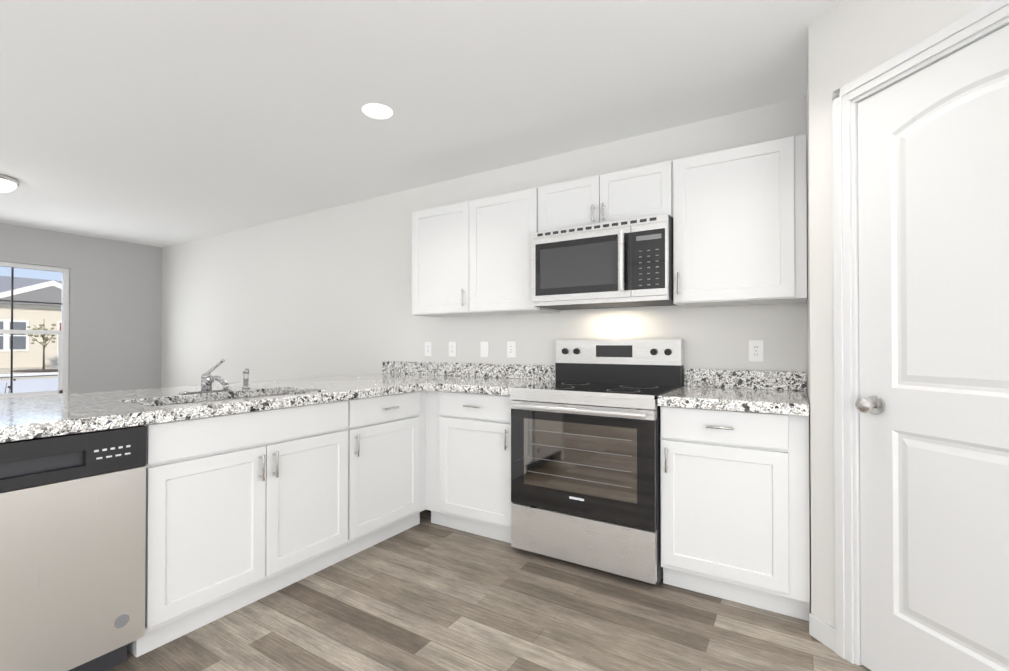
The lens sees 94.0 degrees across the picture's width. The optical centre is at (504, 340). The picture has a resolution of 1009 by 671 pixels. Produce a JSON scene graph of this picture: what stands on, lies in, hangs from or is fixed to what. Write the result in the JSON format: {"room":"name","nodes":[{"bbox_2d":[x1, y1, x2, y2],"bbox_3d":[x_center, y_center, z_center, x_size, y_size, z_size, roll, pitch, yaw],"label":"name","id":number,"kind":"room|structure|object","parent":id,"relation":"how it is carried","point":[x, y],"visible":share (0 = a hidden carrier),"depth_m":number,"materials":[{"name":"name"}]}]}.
{"room":"kitchen","nodes":[
{"label":"kitchen","id":0,"kind":"room"},
{"bbox_2d":[0,223,161,393],"bbox_3d":[-6.091,-0.036,3.861,0.150,2.440,5.650,0,-1,32],"label":"wall","id":1,"kind":"structure","parent":0,"point":[115,317],"depth_m":5.71,"materials":[{"name":"paint"}]},
{"bbox_2d":[0,261,68,397],"bbox_3d":[-5.314,-0.101,5.071,0.132,1.490,0.930,0,-1,32],"label":"window","id":2,"kind":"structure","parent":1,"relation":"in","point":[63,336],"depth_m":5.36,"materials":[{"name":"plastic"}]},
{"bbox_2d":[0,0,840,247],"bbox_3d":[-2.363,-1.323,1.639,8.840,0.100,5.800,0,-1,32],"label":"ceiling","id":3,"kind":"structure","parent":0,"point":[161,123],"depth_m":2.39,"materials":[{"name":"paint"}]},
{"bbox_2d":[0,174,19,192],"bbox_3d":[-3.938,-1.202,3.591,0.330,0.110,0.330,0,-1,32],"label":"dome light","id":4,"kind":"object","parent":3,"relation":"attached to","point":[8,183],"visible":1,"depth_m":3.60,"materials":[{"name":"white glass"}]},
{"bbox_2d":[362,104,392,118],"bbox_3d":[-0.699,-1.260,2.590,0.164,0.010,0.164,0,-1,32],"label":"recessed light","id":5,"kind":"object","parent":3,"relation":"in","point":[377,111],"visible":0.98,"depth_m":2.58,"materials":[{"name":"white plastic"}]},
{"bbox_2d":[161,96,806,391],"bbox_3d":[-0.870,-0.034,4.027,8.840,2.440,0.150,0,-1,32],"label":"wall","id":6,"kind":"structure","parent":0,"point":[324,293],"depth_m":4.04,"materials":[{"name":"paint"}]},
{"bbox_2d":[425,342,431,355],"bbox_3d":[-0.612,0.064,3.772,0.070,0.114,0.007,0,-1,32],"label":"electrical outlet","id":7,"kind":"object","parent":6,"relation":"attached to","point":[428,348],"visible":1,"depth_m":3.77,"materials":[{"name":"white plastic"}]},
{"bbox_2d":[412,201,483,316],"bbox_3d":[-0.376,-0.569,3.443,0.520,0.760,0.320,0,-1,32],"label":"upper cabinet","id":8,"kind":"object","parent":6,"relation":"attached to","point":[439,234],"depth_m":3.31,"materials":[{"name":"white wood"}]},
{"bbox_2d":[449,342,455,356],"bbox_3d":[-0.404,0.063,3.642,0.070,0.114,0.007,0,-1,32],"label":"electrical outlet","id":9,"kind":"object","parent":6,"relation":"attached to","point":[452,348],"visible":1,"depth_m":3.64,"materials":[{"name":"white plastic"}]},
{"bbox_2d":[480,342,488,356],"bbox_3d":[-0.149,0.061,3.482,0.070,0.114,0.010,0,-1,32],"label":"outlet","id":10,"kind":"object","parent":6,"relation":"attached to","point":[484,349],"visible":1,"depth_m":3.48,"materials":[{"name":"white plastic"}]},
{"bbox_2d":[507,341,515,357],"bbox_3d":[0.049,0.060,3.360,0.070,0.114,0.007,0,-1,32],"label":"electrical outlet","id":11,"kind":"object","parent":6,"relation":"attached to","point":[511,348],"visible":1,"depth_m":3.36,"materials":[{"name":"white plastic"}]},
{"bbox_2d":[468,187,559,315],"bbox_3d":[0.066,-0.571,3.168,0.521,0.760,0.320,0,-1,32],"label":"upper cabinet","id":12,"kind":"object","parent":6,"relation":"attached to","point":[501,227],"depth_m":3.04,"materials":[{"name":"white wood"}]},
{"bbox_2d":[540,160,675,230],"bbox_3d":[0.626,-0.804,2.820,0.800,0.300,0.320,0,-1,32],"label":"upper cabinet","id":13,"kind":"object","parent":6,"relation":"attached to","point":[649,190],"depth_m":2.65,"materials":[{"name":"white wood"}]},
{"bbox_2d":[531,213,675,309],"bbox_3d":[0.589,-0.430,2.757,0.790,0.441,0.461,0,-1,32],"label":"microwave","id":14,"kind":"object","parent":13,"relation":"attached to","point":[625,263],"visible":1,"depth_m":2.58,"materials":[{"name":"silver metal"}]},
{"bbox_2d":[673,134,806,307],"bbox_3d":[1.219,-0.577,2.450,0.595,0.760,0.320,0,-1,32],"label":"upper cabinet","id":15,"kind":"object","parent":6,"relation":"attached to","point":[738,215],"depth_m":2.30,"materials":[{"name":"white wood"}]},
{"bbox_2d":[749,340,763,361],"bbox_3d":[1.361,0.054,2.544,0.070,0.114,0.007,0,-1,32],"label":"electrical outlet","id":16,"kind":"object","parent":6,"relation":"attached to","point":[755,350],"visible":1,"depth_m":2.54,"materials":[{"name":"white plastic"}]},
{"bbox_2d":[106,510,870,670],"bbox_3d":[-2.363,1.217,1.618,8.840,0.100,5.800,0,-1,32],"label":"floor","id":17,"kind":"structure","parent":0,"point":[425,594],"depth_m":1.94,"materials":[{"name":"brown wood"}]},
{"bbox_2d":[0,425,146,670],"bbox_3d":[-1.697,0.734,1.591,0.612,0.863,0.596,0,-1,32],"label":"dishwasher","id":18,"kind":"object","parent":17,"relation":"on","point":[72,544],"visible":0.98,"depth_m":1.51,"materials":[{"name":"silver metal"}]},
{"bbox_2d":[127,426,350,657],"bbox_3d":[-1.313,0.841,2.245,0.606,0.660,0.910,0,-1,32],"label":"base cabinet","id":19,"kind":"object","parent":17,"relation":"on","point":[245,509],"depth_m":1.98,"materials":[{"name":"white wood"}]},
{"bbox_2d":[275,390,426,557],"bbox_3d":[-0.909,0.738,2.895,0.606,0.876,0.621,0,-1,32],"label":"base cabinet","id":20,"kind":"object","parent":17,"relation":"on","point":[387,448],"depth_m":2.66,"materials":[{"name":"white wood"}]},
{"bbox_2d":[427,390,434,523],"bbox_3d":[-0.549,0.742,3.382,0.702,0.876,0.586,0,-1,32],"label":"base cabinet","id":21,"kind":"object","parent":17,"relation":"on","point":[430,394],"depth_m":2.99,"materials":[{"name":"white wood"}]},
{"bbox_2d":[0,359,445,442],"bbox_3d":[-1.324,0.289,2.576,1.050,0.388,2.781,0,-1,32],"label":"countertop","id":22,"kind":"structure","parent":21,"relation":"on","point":[31,417],"depth_m":2.13,"materials":[{"name":"stone"}]},
{"bbox_2d":[179,359,249,393],"bbox_3d":[-1.401,0.175,2.364,0.221,0.164,0.342,0,-1,32],"label":"faucet","id":23,"kind":"object","parent":22,"relation":"on","point":[207,379],"depth_m":2.36,"materials":[{"name":"silver metal"}]},
{"bbox_2d":[155,394,294,407],"bbox_3d":[-1.271,0.388,2.224,0.442,0.185,0.802,0,-1,32],"label":"sink","id":24,"kind":"object","parent":22,"relation":"in","point":[162,404],"depth_m":2.32,"materials":[{"name":"silver metal"}]},
{"bbox_2d":[428,363,554,395],"bbox_3d":[-0.054,0.237,3.048,0.607,0.147,0.639,0,-1,32],"label":"countertop","id":25,"kind":"structure","parent":21,"relation":"on","point":[476,378],"depth_m":3.23,"materials":[{"name":"stone"}]},
{"bbox_2d":[435,391,512,542],"bbox_3d":[-0.023,0.739,3.044,0.550,0.876,0.605,0,-1,32],"label":"base cabinet","id":26,"kind":"object","parent":17,"relation":"on","point":[473,431],"depth_m":2.80,"materials":[{"name":"white wood"}]},
{"bbox_2d":[509,339,683,584],"bbox_3d":[0.522,0.582,2.641,0.786,1.184,0.712,0,-1,32],"label":"range","id":27,"kind":"object","parent":17,"relation":"on","point":[585,457],"visible":0.98,"depth_m":2.41,"materials":[{"name":"silver metal"}]},
{"bbox_2d":[660,406,809,620],"bbox_3d":[1.143,0.734,2.318,0.596,0.876,0.605,0,-1,32],"label":"base cabinet","id":28,"kind":"object","parent":17,"relation":"on","point":[735,507],"depth_m":2.05,"materials":[{"name":"white wood"}]},
{"bbox_2d":[657,369,808,415],"bbox_3d":[1.134,0.231,2.310,0.596,0.147,0.636,0,-1,32],"label":"countertop","id":29,"kind":"structure","parent":28,"relation":"on","point":[756,391],"depth_m":2.35,"materials":[{"name":"stone"}]},
{"bbox_2d":[806,0,990,627],"bbox_3d":[1.780,-0.054,1.491,1.360,2.440,1.356,0,-1,32],"label":"wall","id":30,"kind":"structure","parent":0,"point":[849,41],"depth_m":1.81,"materials":[{"name":"paint"}]},
{"bbox_2d":[809,613,834,651],"bbox_3d":[-2.363,1.124,1.619,8.540,0.085,5.499,0,-1,32],"label":"baseboard","id":31,"kind":"structure","parent":30,"relation":"attached to","point":[821,631],"depth_m":1.81,"materials":[{"name":"white wood"}]},
{"bbox_2d":[832,0,1008,665],"bbox_3d":[1.396,0.111,1.360,0.127,2.107,0.864,0,0,-13],"label":"door frame","id":32,"kind":"structure","parent":30,"relation":"attached to","point":[984,20],"depth_m":1.71,"materials":[{"name":"white wood"}]},
{"bbox_2d":[855,24,1008,670],"bbox_3d":[1.369,0.146,1.361,0.544,2.020,0.525,0,-1,32],"label":"pantry door","id":33,"kind":"structure","parent":30,"relation":"in","point":[932,404],"depth_m":1.46,"materials":[{"name":"white wood"}]},
{"label":"outside","id":34,"kind":"structure","parent":0,"visible":0},
{"bbox_2d":[0,367,57,379],"bbox_3d":[-32.399,1.540,23.549,200.000,1.000,200.000,0,-1,32],"label":"ground","id":35,"kind":"structure","parent":34,"point":[4,370],"depth_m":16.89,"materials":[{"name":"white concrete"}]},
{"bbox_2d":[0,372,57,393],"bbox_3d":[-13.636,1.287,11.873,11.000,0.350,200.000,0,-1,32],"label":"street","id":36,"kind":"structure","parent":35,"relation":"on","point":[44,384],"depth_m":13.88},
{"bbox_2d":[0,276,61,367],"bbox_3d":[-24.420,-0.813,23.160,12.780,4.860,13.000,0,-1,32],"label":"house","id":37,"kind":"structure","parent":35,"relation":"on","point":[47,290],"depth_m":19.48,"materials":[{"name":"beige"}]},
{"bbox_2d":[5,324,57,392],"bbox_3d":[-12.259,0.362,12.304,17.491,2.523,5.926,0,-1,32],"label":"tree","id":38,"kind":"object","parent":35,"relation":"on","point":[45,340],"depth_m":18.08,"materials":[{"name":"green plant"}]}
]}

